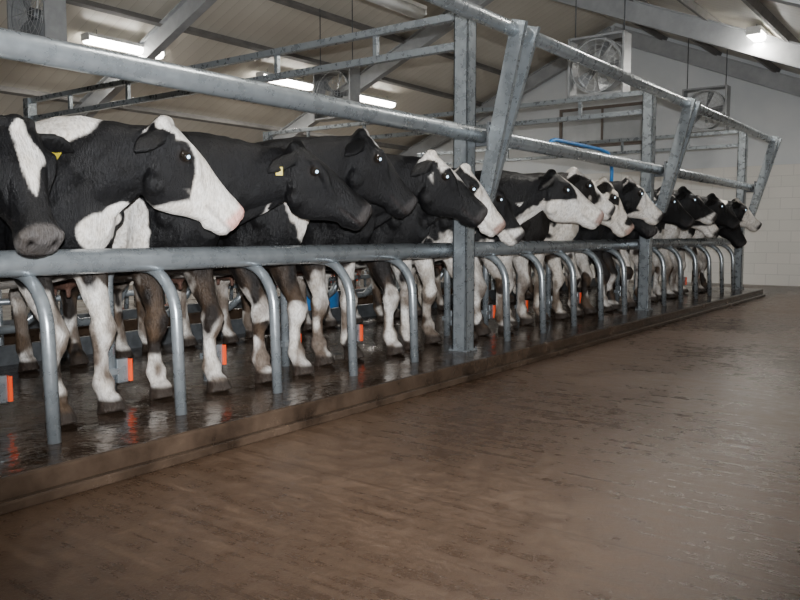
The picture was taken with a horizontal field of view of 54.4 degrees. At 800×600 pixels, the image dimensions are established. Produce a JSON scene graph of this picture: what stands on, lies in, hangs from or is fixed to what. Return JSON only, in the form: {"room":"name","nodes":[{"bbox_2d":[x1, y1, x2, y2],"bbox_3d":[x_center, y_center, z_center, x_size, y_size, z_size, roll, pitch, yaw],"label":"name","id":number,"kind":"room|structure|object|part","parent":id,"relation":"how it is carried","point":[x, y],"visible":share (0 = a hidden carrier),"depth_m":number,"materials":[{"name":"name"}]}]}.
{"room":"farm building","nodes":[
{"label":"farm building","id":0,"kind":"room"},
{"bbox_2d":[2,268,365,292],"bbox_3d":[-7.024,-1.569,14.271,0.150,2.841,20.500,4,6,37],"label":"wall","id":1,"kind":"structure","parent":0,"point":[131,283],"depth_m":14.14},
{"bbox_2d":[0,271,799,599],"bbox_3d":[-0.690,0.704,9.686,15.700,0.900,20.500,4,6,37],"label":"floor","id":2,"kind":"structure","parent":0,"point":[662,462],"depth_m":3.22,"materials":[{"name":"brown concrete"}]},
{"bbox_2d":[0,280,399,345],"bbox_3d":[-2.172,0.176,9.616,0.084,1.762,15.684,4,6,37],"label":"rail","id":3,"kind":"object","parent":2,"relation":"on","point":[397,284],"visible":0.02,"depth_m":7.41,"materials":[{"name":"metal"}]},
{"bbox_2d":[124,296,128,308],"bbox_3d":[-2.999,-0.241,8.067,0.388,0.663,0.197,4,7,42],"label":"cluster","id":4,"kind":"object","parent":3,"relation":"hanging from","point":[126,299],"visible":0.02,"depth_m":8.02,"materials":[{"name":"metal"}]},
{"bbox_2d":[214,279,233,299],"bbox_3d":[-2.158,-0.337,9.182,0.388,0.663,0.197,4,7,42],"label":"cluster","id":5,"kind":"object","parent":3,"relation":"hanging from","point":[231,290],"visible":0.02,"depth_m":9.13,"materials":[{"name":"metal"}]},
{"bbox_2d":[229,288,233,299],"bbox_3d":[-2.003,-0.127,9.140,0.095,0.251,0.044,-1,5,-6],"label":"cup","id":6,"kind":"object","parent":5,"relation":"on","point":[231,290],"depth_m":9.13,"materials":[{"name":"metal"}]},
{"bbox_2d":[358,270,368,286],"bbox_3d":[-0.475,-0.529,11.412,0.388,0.663,0.197,4,7,42],"label":"cluster","id":7,"kind":"object","parent":3,"relation":"hanging from","point":[365,280],"visible":0.11,"depth_m":11.35,"materials":[{"name":"metal"}]},
{"bbox_2d":[364,270,368,286],"bbox_3d":[-0.488,-0.318,11.359,0.094,0.251,0.045,0,5,5],"label":"cup","id":8,"kind":"object","parent":7,"relation":"on","point":[365,281],"depth_m":11.35,"materials":[{"name":"metal"}]},
{"bbox_2d":[3,276,495,344],"bbox_3d":[-3.700,0.163,9.964,2.700,0.130,17.400,4,6,37],"label":"platform","id":9,"kind":"object","parent":2,"relation":"on","point":[194,317],"depth_m":9.72,"materials":[{"name":"concrete"}]},
{"bbox_2d":[23,98,36,121],"bbox_3d":[-4.809,-1.274,10.213,0.200,2.690,0.200,4,6,37],"label":"steel post","id":10,"kind":"object","parent":9,"relation":"on","point":[29,109],"visible":0.22,"depth_m":10.06,"materials":[{"name":"grey metal"}]},
{"bbox_2d":[263,132,272,140],"bbox_3d":[-2.285,-1.562,13.558,0.200,2.690,0.200,4,6,37],"label":"steel post","id":11,"kind":"object","parent":9,"relation":"on","point":[266,136],"visible":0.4,"depth_m":13.40,"materials":[{"name":"grey metal"}]},
{"bbox_2d":[0,260,591,334],"bbox_3d":[-0.842,0.261,8.631,0.268,1.762,15.702,4,6,37],"label":"rail","id":12,"kind":"object","parent":2,"relation":"on","point":[4,329],"visible":0.06,"depth_m":7.54,"materials":[{"name":"metal"}]},
{"bbox_2d":[307,286,338,309],"bbox_3d":[-1.020,0.456,9.474,0.580,1.230,0.580,4,6,37],"label":"drum","id":13,"kind":"object","parent":2,"relation":"on","point":[334,300],"visible":0.02,"depth_m":9.28,"materials":[{"name":"plastic"}]},
{"bbox_2d":[0,283,762,500],"bbox_3d":[-0.045,0.398,7.226,2.645,0.130,17.400,4,6,37],"label":"platform","id":14,"kind":"object","parent":2,"relation":"on","point":[147,429],"visible":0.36,"depth_m":4.81,"materials":[{"name":"concrete"}]},
{"bbox_2d":[0,276,61,444],"bbox_3d":[-1.808,0.233,3.731,0.707,0.802,0.149,4,6,37],"label":"hoop","id":15,"kind":"object","parent":14,"relation":"on","point":[42,303],"visible":0.8,"depth_m":3.51,"materials":[{"name":"metal"}]},
{"bbox_2d":[0,114,73,257],"bbox_3d":[-2.582,-0.135,3.844,2.493,1.555,0.788,3,6,28],"label":"cow","id":16,"kind":"object","parent":14,"relation":"on","point":[28,158],"visible":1,"depth_m":3.30},
{"bbox_2d":[0,115,243,426],"bbox_3d":[-2.108,-0.187,4.380,2.601,1.563,0.817,2,6,27],"label":"cow","id":17,"kind":"object","parent":14,"relation":"on","point":[111,164],"visible":0.67,"depth_m":3.84},
{"bbox_2d":[108,270,186,415],"bbox_3d":[-1.388,0.185,4.289,0.707,0.802,0.149,4,6,37],"label":"hoop","id":18,"kind":"object","parent":14,"relation":"on","point":[121,369],"visible":0.62,"depth_m":4.07,"materials":[{"name":"metal"}]},
{"bbox_2d":[8,131,371,399],"bbox_3d":[-1.581,-0.230,4.904,2.781,1.554,0.923,2,5,22],"label":"cow","id":19,"kind":"object","parent":14,"relation":"on","point":[260,178],"visible":0.42,"depth_m":4.50},
{"bbox_2d":[200,266,282,393],"bbox_3d":[-0.967,0.137,4.846,0.707,0.802,0.149,4,6,37],"label":"hoop","id":20,"kind":"object","parent":14,"relation":"on","point":[273,301],"visible":0.44,"depth_m":4.62,"materials":[{"name":"metal"}]},
{"bbox_2d":[113,128,416,383],"bbox_3d":[-1.229,-0.333,5.480,2.651,1.660,0.903,2,5,23],"label":"cow","id":21,"kind":"object","parent":14,"relation":"on","point":[357,159],"visible":0.28,"depth_m":5.06},
{"bbox_2d":[0,278,596,365],"bbox_3d":[-1.877,0.146,8.588,2.060,0.140,17.400,4,6,37],"label":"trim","id":22,"kind":"structure","parent":14,"relation":"on","point":[8,354],"depth_m":7.33,"materials":[{"name":"metal"}]},
{"bbox_2d":[280,262,357,375],"bbox_3d":[-0.546,0.089,5.404,0.707,0.802,0.149,4,6,37],"label":"hoop","id":23,"kind":"object","parent":14,"relation":"on","point":[337,267],"visible":0.54,"depth_m":5.18,"materials":[{"name":"metal"}]},
{"bbox_2d":[174,149,487,365],"bbox_3d":[-0.750,-0.332,6.003,2.814,1.568,0.824,2,5,26],"label":"cow","id":24,"kind":"object","parent":14,"relation":"on","point":[439,191],"visible":0.29,"depth_m":5.56},
{"bbox_2d":[238,163,505,355],"bbox_3d":[-0.416,-0.372,6.551,2.707,1.557,0.650,4,6,36],"label":"cow","id":25,"kind":"object","parent":14,"relation":"on","point":[414,227],"visible":0.18,"depth_m":6.06},
{"bbox_2d":[356,259,418,361],"bbox_3d":[-0.126,0.041,5.961,0.707,0.802,0.149,4,6,37],"label":"hoop","id":26,"kind":"object","parent":14,"relation":"on","point":[412,292],"visible":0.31,"depth_m":5.73,"materials":[{"name":"metal"}]},
{"bbox_2d":[297,167,524,343],"bbox_3d":[-0.082,-0.425,7.197,2.455,1.549,0.691,3,6,32],"label":"cow","id":27,"kind":"object","parent":14,"relation":"on","point":[441,230],"visible":0.2,"depth_m":6.70},
{"bbox_2d":[442,255,510,340],"bbox_3d":[0.716,-0.055,7.076,0.707,0.802,0.149,4,6,37],"label":"hoop","id":28,"kind":"object","parent":14,"relation":"on","point":[447,318],"visible":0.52,"depth_m":6.87,"materials":[{"name":"metal"}]},
{"bbox_2d":[354,169,603,335],"bbox_3d":[0.518,-0.474,7.670,2.833,1.565,0.805,3,6,27],"label":"cow","id":29,"kind":"object","parent":14,"relation":"on","point":[527,195],"visible":0.26,"depth_m":7.21},
{"bbox_2d":[449,13,540,351],"bbox_3d":[0.740,-0.922,6.128,0.649,2.690,0.285,4,6,37],"label":"steel post","id":30,"kind":"object","parent":14,"relation":"on","point":[518,56],"visible":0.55,"depth_m":6.12,"materials":[{"name":"grey metal"}]},
{"bbox_2d":[0,242,452,277],"bbox_3d":[-1.647,-0.174,3.615,0.122,0.122,6.800,4,6,37],"label":"rail","id":31,"kind":"object","parent":30,"relation":"attached to","point":[102,260],"visible":0.91,"depth_m":4.25,"materials":[{"name":"metal"}]},
{"bbox_2d":[30,12,453,120],"bbox_3d":[-2.150,-2.298,8.118,6.535,0.290,0.060,4,6,37],"label":"metal rail","id":32,"kind":"object","parent":30,"relation":"attached to","point":[374,33],"visible":0.71,"depth_m":7.23,"materials":[{"name":"metal"}]},
{"bbox_2d":[0,27,486,142],"bbox_3d":[-1.406,-1.067,3.437,0.120,0.120,6.930,4,6,37],"label":"rail","id":33,"kind":"object","parent":30,"relation":"attached to","point":[19,46],"visible":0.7,"depth_m":3.92,"materials":[{"name":"metal"}]},
{"bbox_3d":[0.514,0.404,6.340,0.170,0.012,0.170,4,6,37],"label":"plate","id":34,"kind":"part","parent":30,"relation":"part of","materials":[{"name":"metal"}]},
{"bbox_2d":[424,0,518,36],"bbox_3d":[-1.160,-1.796,3.157,0.108,0.108,6.880,4,6,37],"label":"rail","id":35,"kind":"object","parent":30,"relation":"attached to","point":[467,9],"visible":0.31,"depth_m":5.36,"materials":[{"name":"metal"}]},
{"bbox_3d":[0.669,-1.294,6.197,0.185,0.220,0.170,4,6,37],"label":"clamp plate","id":36,"kind":"part","parent":30,"relation":"part of","materials":[{"name":"metal"}]},
{"bbox_3d":[0.781,-1.440,6.003,0.075,1.356,0.512,-3,6,-34],"label":"bracket arm","id":37,"kind":"part","parent":30,"relation":"part of","materials":[{"name":"metal"}]},
{"bbox_3d":[0.855,-1.447,6.101,0.492,1.354,0.054,3,6,30],"label":"bracket arm","id":38,"kind":"part","parent":30,"relation":"part of","materials":[{"name":"metal"}]},
{"bbox_2d":[524,27,690,107],"bbox_3d":[2.172,-2.176,7.573,0.108,0.108,4.190,4,6,37],"label":"rail","id":39,"kind":"object","parent":30,"relation":"attached to","point":[544,42],"visible":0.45,"depth_m":7.06,"materials":[{"name":"metal"}]},
{"bbox_2d":[392,167,615,326],"bbox_3d":[0.869,-0.560,8.263,2.664,1.635,0.843,2,5,26],"label":"cow","id":40,"kind":"object","parent":14,"relation":"on","point":[536,228],"visible":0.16,"depth_m":7.83},
{"bbox_2d":[481,254,546,332],"bbox_3d":[1.137,-0.103,7.633,0.707,0.802,0.149,4,6,37],"label":"hoop","id":41,"kind":"object","parent":14,"relation":"on","point":[488,312],"visible":0.54,"depth_m":7.42,"materials":[{"name":"metal"}]},
{"bbox_2d":[415,176,633,321],"bbox_3d":[1.260,-0.577,8.822,2.640,1.575,0.706,3,6,31],"label":"cow","id":42,"kind":"object","parent":14,"relation":"on","point":[620,224],"visible":0.25,"depth_m":8.35},
{"bbox_2d":[515,252,576,325],"bbox_3d":[1.557,-0.151,8.191,0.707,0.802,0.149,4,6,37],"label":"hoop","id":43,"kind":"object","parent":14,"relation":"on","point":[573,285],"visible":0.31,"depth_m":7.97,"materials":[{"name":"metal"}]},
{"bbox_2d":[481,218,657,311],"bbox_3d":[2.012,-0.659,9.944,2.506,1.550,0.688,4,6,37],"label":"cow","id":44,"kind":"object","parent":14,"relation":"on","point":[647,231],"visible":0.17,"depth_m":9.40},
{"bbox_2d":[480,177,663,315],"bbox_3d":[1.719,-0.646,9.369,2.697,1.616,0.801,3,6,27],"label":"cow","id":45,"kind":"object","parent":14,"relation":"on","point":[636,203],"visible":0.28,"depth_m":8.91},
{"bbox_2d":[546,251,603,319],"bbox_3d":[1.978,-0.199,8.748,0.707,0.802,0.149,4,6,37],"label":"hoop","id":46,"kind":"object","parent":14,"relation":"on","point":[590,254],"visible":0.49,"depth_m":8.53,"materials":[{"name":"metal"}]},
{"bbox_2d":[577,250,626,314],"bbox_3d":[2.399,-0.247,9.306,0.707,0.802,0.149,4,6,37],"label":"hoop","id":47,"kind":"object","parent":14,"relation":"on","point":[615,253],"visible":0.36,"depth_m":9.08,"materials":[{"name":"metal"}]},
{"bbox_2d":[512,187,694,307],"bbox_3d":[2.529,-0.716,10.491,2.651,1.568,0.716,3,6,31],"label":"cow","id":48,"kind":"object","parent":14,"relation":"on","point":[676,214],"visible":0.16,"depth_m":9.96},
{"bbox_2d":[528,186,716,302],"bbox_3d":[2.992,-0.781,11.030,2.724,1.602,0.747,3,6,29],"label":"cow","id":49,"kind":"object","parent":14,"relation":"on","point":[689,201],"visible":0.14,"depth_m":10.51},
{"bbox_2d":[552,195,718,299],"bbox_3d":[3.344,-0.806,11.622,2.591,1.554,0.710,3,6,31],"label":"cow","id":50,"kind":"object","parent":14,"relation":"on","point":[671,231],"visible":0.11,"depth_m":11.13},
{"bbox_2d":[614,248,666,305],"bbox_3d":[3.240,-0.343,10.420,0.707,0.802,0.149,4,6,37],"label":"hoop","id":51,"kind":"object","parent":14,"relation":"on","point":[618,288],"visible":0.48,"depth_m":10.21,"materials":[{"name":"metal"}]},
{"bbox_2d":[633,247,682,301],"bbox_3d":[3.661,-0.391,10.978,0.707,0.802,0.149,4,6,37],"label":"hoop","id":52,"kind":"object","parent":14,"relation":"on","point":[674,251],"visible":0.36,"depth_m":10.75,"materials":[{"name":"metal"}]},
{"bbox_2d":[577,193,739,295],"bbox_3d":[3.812,-0.859,12.153,2.700,1.569,0.725,3,6,30],"label":"cow","id":53,"kind":"object","parent":14,"relation":"on","point":[725,218],"visible":0.16,"depth_m":11.64},
{"bbox_2d":[635,91,700,310],"bbox_3d":[3.264,-1.210,9.473,0.649,2.690,0.285,4,6,37],"label":"steel post","id":54,"kind":"object","parent":14,"relation":"on","point":[688,116],"visible":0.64,"depth_m":9.46,"materials":[{"name":"grey metal"}]},
{"bbox_2d":[269,90,642,139],"bbox_3d":[0.374,-2.586,11.462,6.535,0.290,0.060,4,6,37],"label":"truss","id":55,"kind":"object","parent":54,"relation":"attached to","point":[579,100],"visible":0.56,"depth_m":10.32,"materials":[{"name":"metal"}]},
{"bbox_2d":[451,239,638,256],"bbox_3d":[1.676,-0.553,8.018,0.122,0.122,4.140,4,6,37],"label":"rail","id":56,"kind":"object","parent":54,"relation":"attached to","point":[523,247],"visible":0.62,"depth_m":7.71,"materials":[{"name":"metal"}]},
{"bbox_2d":[509,134,663,174],"bbox_3d":[1.941,-1.449,7.872,0.120,0.120,4.190,4,6,37],"label":"rail","id":57,"kind":"object","parent":54,"relation":"attached to","point":[517,142],"visible":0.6,"depth_m":7.53,"materials":[{"name":"metal"}]},
{"bbox_3d":[3.193,-1.583,9.541,0.185,0.220,0.170,4,6,37],"label":"clamp plate","id":58,"kind":"part","parent":54,"relation":"part of","materials":[{"name":"metal"}]},
{"bbox_3d":[3.305,-1.728,9.348,0.075,1.356,0.512,-3,6,-34],"label":"bracket arm","id":59,"kind":"part","parent":54,"relation":"part of","materials":[{"name":"metal"}]},
{"bbox_3d":[3.379,-1.735,9.446,0.492,1.354,0.054,3,6,30],"label":"bracket arm","id":60,"kind":"part","parent":54,"relation":"part of","materials":[{"name":"metal"}]},
{"bbox_2d":[594,206,746,292],"bbox_3d":[4.207,-0.900,12.720,2.647,1.553,0.690,3,6,32],"label":"cow","id":61,"kind":"object","parent":14,"relation":"on","point":[736,237],"visible":0.14,"depth_m":12.23},
{"bbox_2d":[651,247,697,298],"bbox_3d":[4.081,-0.439,11.535,0.707,0.802,0.149,4,6,37],"label":"hoop","id":62,"kind":"object","parent":14,"relation":"on","point":[695,261],"visible":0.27,"depth_m":11.31,"materials":[{"name":"metal"}]},
{"bbox_2d":[613,198,761,290],"bbox_3d":[4.655,-0.950,13.269,2.701,1.556,0.735,3,6,30],"label":"cow","id":63,"kind":"object","parent":14,"relation":"on","point":[747,219],"visible":0.14,"depth_m":12.77},
{"bbox_2d":[669,246,711,295],"bbox_3d":[4.502,-0.487,12.093,0.707,0.802,0.149,4,6,37],"label":"hoop","id":64,"kind":"object","parent":14,"relation":"on","point":[709,273],"visible":0.33,"depth_m":11.87,"materials":[{"name":"metal"}]},
{"bbox_2d":[683,245,723,292],"bbox_3d":[4.923,-0.535,12.650,0.707,0.802,0.149,4,6,37],"label":"hoop","id":65,"kind":"object","parent":14,"relation":"on","point":[714,247],"visible":0.38,"depth_m":12.43,"materials":[{"name":"metal"}]},
{"bbox_2d":[692,245,734,289],"bbox_3d":[5.343,-0.583,13.207,0.707,0.802,0.149,4,6,37],"label":"hoop","id":66,"kind":"object","parent":14,"relation":"on","point":[727,247],"visible":0.4,"depth_m":12.98,"materials":[{"name":"metal"}]},
{"bbox_2d":[734,131,781,288],"bbox_3d":[6.010,-1.524,13.112,0.649,2.690,0.285,4,6,37],"label":"steel post","id":67,"kind":"object","parent":14,"relation":"on","point":[759,185],"visible":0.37,"depth_m":13.09,"materials":[{"name":"grey metal"}]},
{"bbox_2d":[423,130,738,164],"bbox_3d":[3.121,-2.899,15.102,6.535,0.290,0.060,4,6,37],"label":"rail","id":68,"kind":"object","parent":67,"relation":"attached to","point":[622,140],"visible":0.48,"depth_m":14.27,"materials":[{"name":"metal"}]},
{"bbox_2d":[636,238,730,248],"bbox_3d":[4.320,-0.855,11.522,0.122,0.122,4.540,4,6,37],"label":"rail","id":69,"kind":"object","parent":67,"relation":"attached to","point":[675,242],"visible":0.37,"depth_m":11.23,"materials":[{"name":"metal"}]},
{"bbox_2d":[677,169,753,190],"bbox_3d":[4.631,-1.756,11.436,0.120,0.120,4.740,4,6,37],"label":"rail","id":70,"kind":"object","parent":67,"relation":"attached to","point":[683,174],"visible":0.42,"depth_m":11.21,"materials":[{"name":"metal"}]},
{"bbox_2d":[694,103,774,143],"bbox_3d":[4.859,-2.482,11.132,0.108,0.108,4.730,4,6,37],"label":"rail","id":71,"kind":"object","parent":67,"relation":"attached to","point":[704,111],"visible":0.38,"depth_m":10.73,"materials":[{"name":"metal"}]},
{"bbox_3d":[5.939,-1.896,13.180,0.185,0.220,0.170,4,6,37],"label":"clamp plate","id":72,"kind":"part","parent":67,"relation":"part of","materials":[{"name":"metal"}]},
{"bbox_3d":[6.051,-2.041,12.987,0.075,1.356,0.512,-3,6,-34],"label":"bracket arm","id":73,"kind":"part","parent":67,"relation":"part of","materials":[{"name":"metal"}]},
{"bbox_3d":[6.125,-2.049,13.085,0.492,1.354,0.054,3,6,30],"label":"bracket arm","id":74,"kind":"part","parent":67,"relation":"part of","materials":[{"name":"metal"}]},
{"bbox_2d":[0,294,765,514],"bbox_3d":[1.017,0.512,6.403,0.050,0.045,17.350,4,6,37],"label":"curb","id":75,"kind":"structure","parent":2,"relation":"on","point":[34,498],"depth_m":4.12,"materials":[{"name":"concrete"}]},
{"bbox_2d":[69,0,799,117],"bbox_3d":[-0.420,-2.628,9.760,15.823,5.727,0.150,4,6,37],"label":"beam","id":76,"kind":"structure","parent":2,"relation":"on","point":[185,13],"depth_m":12.06,"materials":[{"name":"metal"}]},
{"bbox_2d":[273,0,799,138],"bbox_3d":[2.465,-2.958,13.582,15.823,5.727,0.150,4,6,37],"label":"beam","id":77,"kind":"structure","parent":2,"relation":"on","point":[733,38],"depth_m":12.29,"materials":[{"name":"metal"}]},
{"bbox_2d":[366,26,799,270],"bbox_3d":[5.350,-3.287,17.405,15.823,5.727,0.150,4,6,37],"label":"beam","id":78,"kind":"structure","parent":2,"relation":"on","point":[747,72],"depth_m":16.84,"materials":[{"name":"metal"}]},
{"bbox_3d":[-6.129,-1.977,2.195,15.823,5.727,0.150,4,6,37],"label":"ceiling","id":79,"kind":"structure","parent":2,"relation":"on","visible":0},
{"bbox_2d":[0,85,409,150],"bbox_3d":[-5.823,-3.438,13.203,0.112,0.122,20.500,4,6,37],"label":"beam","id":80,"kind":"structure","parent":79,"relation":"attached to","point":[3,89],"depth_m":15.21,"materials":[{"name":"metal"}]},
{"bbox_2d":[66,0,482,105],"bbox_3d":[-3.984,-4.282,11.743,0.112,0.122,20.500,4,6,37],"label":"beam","id":81,"kind":"structure","parent":79,"relation":"attached to","point":[88,4],"depth_m":13.06,"materials":[{"name":"metal"}]},
{"bbox_2d":[269,0,500,74],"bbox_3d":[-3.065,-4.704,11.013,0.112,0.122,20.500,4,6,37],"label":"beam","id":82,"kind":"structure","parent":79,"relation":"attached to","point":[290,3],"depth_m":13.78,"materials":[{"name":"metal"}]},
{"bbox_2d":[630,22,667,40],"bbox_3d":[-0.329,-5.009,8.922,0.112,0.122,20.500,4,6,37],"label":"beam","id":83,"kind":"structure","parent":79,"relation":"attached to","point":[653,32],"depth_m":16.38,"materials":[{"name":"metal"}]},
{"bbox_2d":[630,0,721,55],"bbox_3d":[0.590,-4.468,8.274,0.112,0.122,20.500,4,6,37],"label":"beam","id":84,"kind":"structure","parent":79,"relation":"attached to","point":[707,47],"depth_m":15.65,"materials":[{"name":"metal"}]},
{"bbox_2d":[677,0,780,72],"bbox_3d":[1.509,-3.928,7.627,0.112,0.122,20.500,4,6,37],"label":"beam","id":85,"kind":"structure","parent":79,"relation":"attached to","point":[691,5],"depth_m":11.61,"materials":[{"name":"metal"}]},
{"bbox_2d":[741,0,799,42],"bbox_3d":[2.428,-3.387,6.980,0.112,0.122,20.500,4,6,37],"label":"beam","id":86,"kind":"structure","parent":79,"relation":"attached to","point":[756,6],"depth_m":10.11,"materials":[{"name":"metal"}]},
{"bbox_2d":[0,0,799,154],"bbox_3d":[-0.690,-3.796,9.298,16.000,3.728,20.800,4,6,37],"label":"ceiling","id":87,"kind":"structure","parent":0,"point":[267,23],"depth_m":14.32,"materials":[{"name":"beige metal"}]},
{"bbox_2d":[6,0,66,40],"bbox_3d":[-4.199,-3.878,8.925,0.830,2.006,0.260,4,6,37],"label":"box fan","id":88,"kind":"object","parent":87,"relation":"hanging from","point":[22,17],"visible":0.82,"depth_m":8.83,"materials":[{"name":"metal"}]},
{"bbox_3d":[-4.332,-3.169,9.087,0.274,0.230,0.096,4,6,37],"label":"blade","id":89,"kind":"part","parent":88,"relation":"part of","materials":[{"name":"grey metal"}]},
{"bbox_3d":[-4.127,-3.099,8.955,0.179,0.297,0.060,1,5,8],"label":"blade","id":90,"kind":"part","parent":88,"relation":"part of","materials":[{"name":"grey metal"}]},
{"bbox_2d":[81,29,165,58],"bbox_3d":[-4.332,-4.033,12.240,0.200,0.240,1.380,4,6,37],"label":"fluorescent light","id":91,"kind":"object","parent":87,"relation":"hanging from","point":[89,38],"visible":0.81,"depth_m":12.00,"materials":[{"name":"white plastic"}]},
{"bbox_2d":[256,69,273,76],"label":"fluorescent light","id":92,"kind":"object","parent":87,"relation":"hanging from","point":[260,73],"depth_m":14.51,"materials":[{"name":"white plastic"}]},
{"bbox_2d":[270,78,312,89],"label":"fluorescent light","id":93,"kind":"object","parent":87,"relation":"hanging from","point":[300,84],"depth_m":15.19,"materials":[{"name":"white plastic"}]},
{"bbox_2d":[264,74,312,89],"bbox_3d":[-2.211,-4.220,15.056,0.190,0.130,1.320,4,6,37],"label":"diffuser","id":94,"kind":"object","parent":93,"relation":"attached to","point":[296,83],"depth_m":15.19,"materials":[{"name":"white plastic"}]},
{"bbox_2d":[313,0,359,121],"bbox_3d":[-1.073,-4.146,13.074,0.830,2.184,0.260,4,6,37],"label":"box fan","id":95,"kind":"object","parent":87,"relation":"hanging from","point":[320,81],"visible":0.49,"depth_m":13.06,"materials":[{"name":"metal"}]},
{"bbox_3d":[-1.361,-4.425,13.267,0.018,1.057,0.016,4,6,37],"label":"hanging rod","id":96,"kind":"part","parent":95,"relation":"part of","materials":[{"name":"metal"}]},
{"bbox_3d":[-1.209,-3.607,13.223,0.278,0.225,0.096,4,6,37],"label":"blade","id":97,"kind":"part","parent":95,"relation":"part of","materials":[{"name":"grey metal"}]},
{"bbox_3d":[-1.073,-3.471,13.132,0.830,0.830,0.260,4,6,37],"label":"frame","id":98,"kind":"part","parent":95,"relation":"part of","materials":[{"name":"metal"}]},
{"bbox_3d":[-0.917,-3.466,13.015,0.291,0.136,0.096,4,6,37],"label":"blade","id":99,"kind":"part","parent":95,"relation":"part of","materials":[{"name":"grey metal"}]},
{"bbox_3d":[-0.786,-4.538,12.823,0.018,1.359,0.016,4,6,37],"label":"hanging rod","id":100,"kind":"part","parent":95,"relation":"part of","materials":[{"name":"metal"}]},
{"bbox_2d":[360,93,395,107],"bbox_3d":[-0.582,-4.461,17.209,0.200,0.240,1.380,4,6,37],"label":"fluorescent light","id":101,"kind":"object","parent":87,"relation":"hanging from","point":[366,98],"visible":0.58,"depth_m":17.19,"materials":[{"name":"white plastic"}]},
{"bbox_2d":[366,0,426,18],"bbox_3d":[-0.260,-4.345,9.241,0.200,1.595,1.750,4,6,37],"label":"fluorescent light","id":102,"kind":"object","parent":87,"relation":"hanging from","point":[410,8],"visible":1,"depth_m":9.64,"materials":[{"name":"white plastic"}]},
{"bbox_2d":[549,138,613,180],"bbox_3d":[2.553,-1.868,10.871,0.052,0.621,2.173,4,6,37],"label":"air hose","id":103,"kind":"object","parent":87,"relation":"hanging from","point":[553,139],"visible":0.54,"depth_m":10.86,"materials":[{"name":"blue plastic"}]},
{"bbox_2d":[567,0,630,97],"bbox_3d":[2.804,-3.839,10.928,0.830,1.924,0.260,4,6,37],"label":"box fan","id":104,"kind":"object","parent":87,"relation":"hanging from","point":[624,63],"visible":0.69,"depth_m":10.93,"materials":[{"name":"metal"}]},
{"bbox_3d":[2.516,-4.268,11.108,0.018,1.099,0.016,4,6,37],"label":"hanging rod","id":105,"kind":"part","parent":104,"relation":"part of","materials":[{"name":"metal"}]},
{"bbox_3d":[2.670,-3.171,11.086,0.274,0.230,0.096,4,6,37],"label":"blade","id":106,"kind":"part","parent":104,"relation":"part of","materials":[{"name":"grey metal"}]},
{"bbox_3d":[2.804,-3.294,10.974,0.830,0.830,0.260,4,6,37],"label":"frame","id":107,"kind":"part","parent":104,"relation":"part of","materials":[{"name":"metal"}]},
{"bbox_3d":[2.876,-3.101,10.954,0.179,0.297,0.060,1,5,8],"label":"blade","id":108,"kind":"part","parent":104,"relation":"part of","materials":[{"name":"grey metal"}]},
{"bbox_3d":[2.855,-3.480,10.903,0.056,0.298,0.176,-2,5,-24],"label":"blade","id":109,"kind":"part","parent":104,"relation":"part of","materials":[{"name":"grey metal"}]},
{"bbox_3d":[2.960,-3.288,10.857,0.291,0.136,0.096,4,6,37],"label":"blade","id":110,"kind":"part","parent":104,"relation":"part of","materials":[{"name":"grey metal"}]},
{"bbox_3d":[3.092,-4.081,10.690,0.018,0.797,0.016,4,6,37],"label":"hanging rod","id":111,"kind":"part","parent":104,"relation":"part of","materials":[{"name":"metal"}]},
{"bbox_2d":[682,39,730,132],"bbox_3d":[5.879,-4.181,14.919,0.830,1.885,0.260,4,6,37],"label":"box fan","id":112,"kind":"object","parent":87,"relation":"hanging from","point":[725,107],"visible":0.54,"depth_m":14.85,"materials":[{"name":"metal"}]},
{"bbox_3d":[5.591,-4.611,15.099,0.018,1.060,0.016,4,6,37],"label":"hanging rod","id":113,"kind":"part","parent":112,"relation":"part of","materials":[{"name":"metal"}]},
{"bbox_3d":[5.879,-3.656,14.964,0.830,0.830,0.260,4,6,37],"label":"frame","id":114,"kind":"part","parent":112,"relation":"part of","materials":[{"name":"metal"}]},
{"bbox_3d":[5.950,-3.463,14.944,0.179,0.297,0.060,1,5,8],"label":"blade","id":115,"kind":"part","parent":112,"relation":"part of","materials":[{"name":"grey metal"}]},
{"bbox_3d":[5.930,-3.842,14.893,0.056,0.298,0.176,-2,5,-24],"label":"blade","id":116,"kind":"part","parent":112,"relation":"part of","materials":[{"name":"grey metal"}]},
{"bbox_3d":[6.035,-3.650,14.847,0.291,0.136,0.096,4,6,37],"label":"blade","id":117,"kind":"part","parent":112,"relation":"part of","materials":[{"name":"grey metal"}]},
{"bbox_3d":[6.167,-4.423,14.681,0.018,0.757,0.016,4,6,37],"label":"hanging rod","id":118,"kind":"part","parent":112,"relation":"part of","materials":[{"name":"metal"}]},
{"bbox_2d":[746,24,771,41],"bbox_3d":[5.443,-3.911,11.630,0.200,0.222,1.350,4,6,37],"label":"fluorescent light","id":119,"kind":"object","parent":87,"relation":"hanging from","point":[756,33],"visible":0.55,"depth_m":11.13,"materials":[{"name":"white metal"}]},
{"bbox_2d":[747,30,765,41],"bbox_3d":[5.443,-3.865,11.633,0.190,0.130,1.290,4,6,37],"label":"diffuser","id":120,"kind":"object","parent":119,"relation":"attached to","point":[755,35],"depth_m":11.14,"materials":[{"name":"white plastic"}]},
{"bbox_2d":[432,23,799,285],"bbox_3d":[5.515,-3.367,17.618,15.700,5.850,0.150,4,6,37],"label":"wall","id":121,"kind":"structure","parent":0,"point":[772,252],"depth_m":16.60,"materials":[{"name":"white paint"}]},
{"bbox_2d":[559,101,642,147],"bbox_3d":[4.696,-4.032,18.054,2.140,0.940,0.070,4,6,37],"label":"window","id":122,"kind":"structure","parent":121,"relation":"in","point":[625,126],"depth_m":18.02,"materials":[{"name":"grey glass"}]}
]}

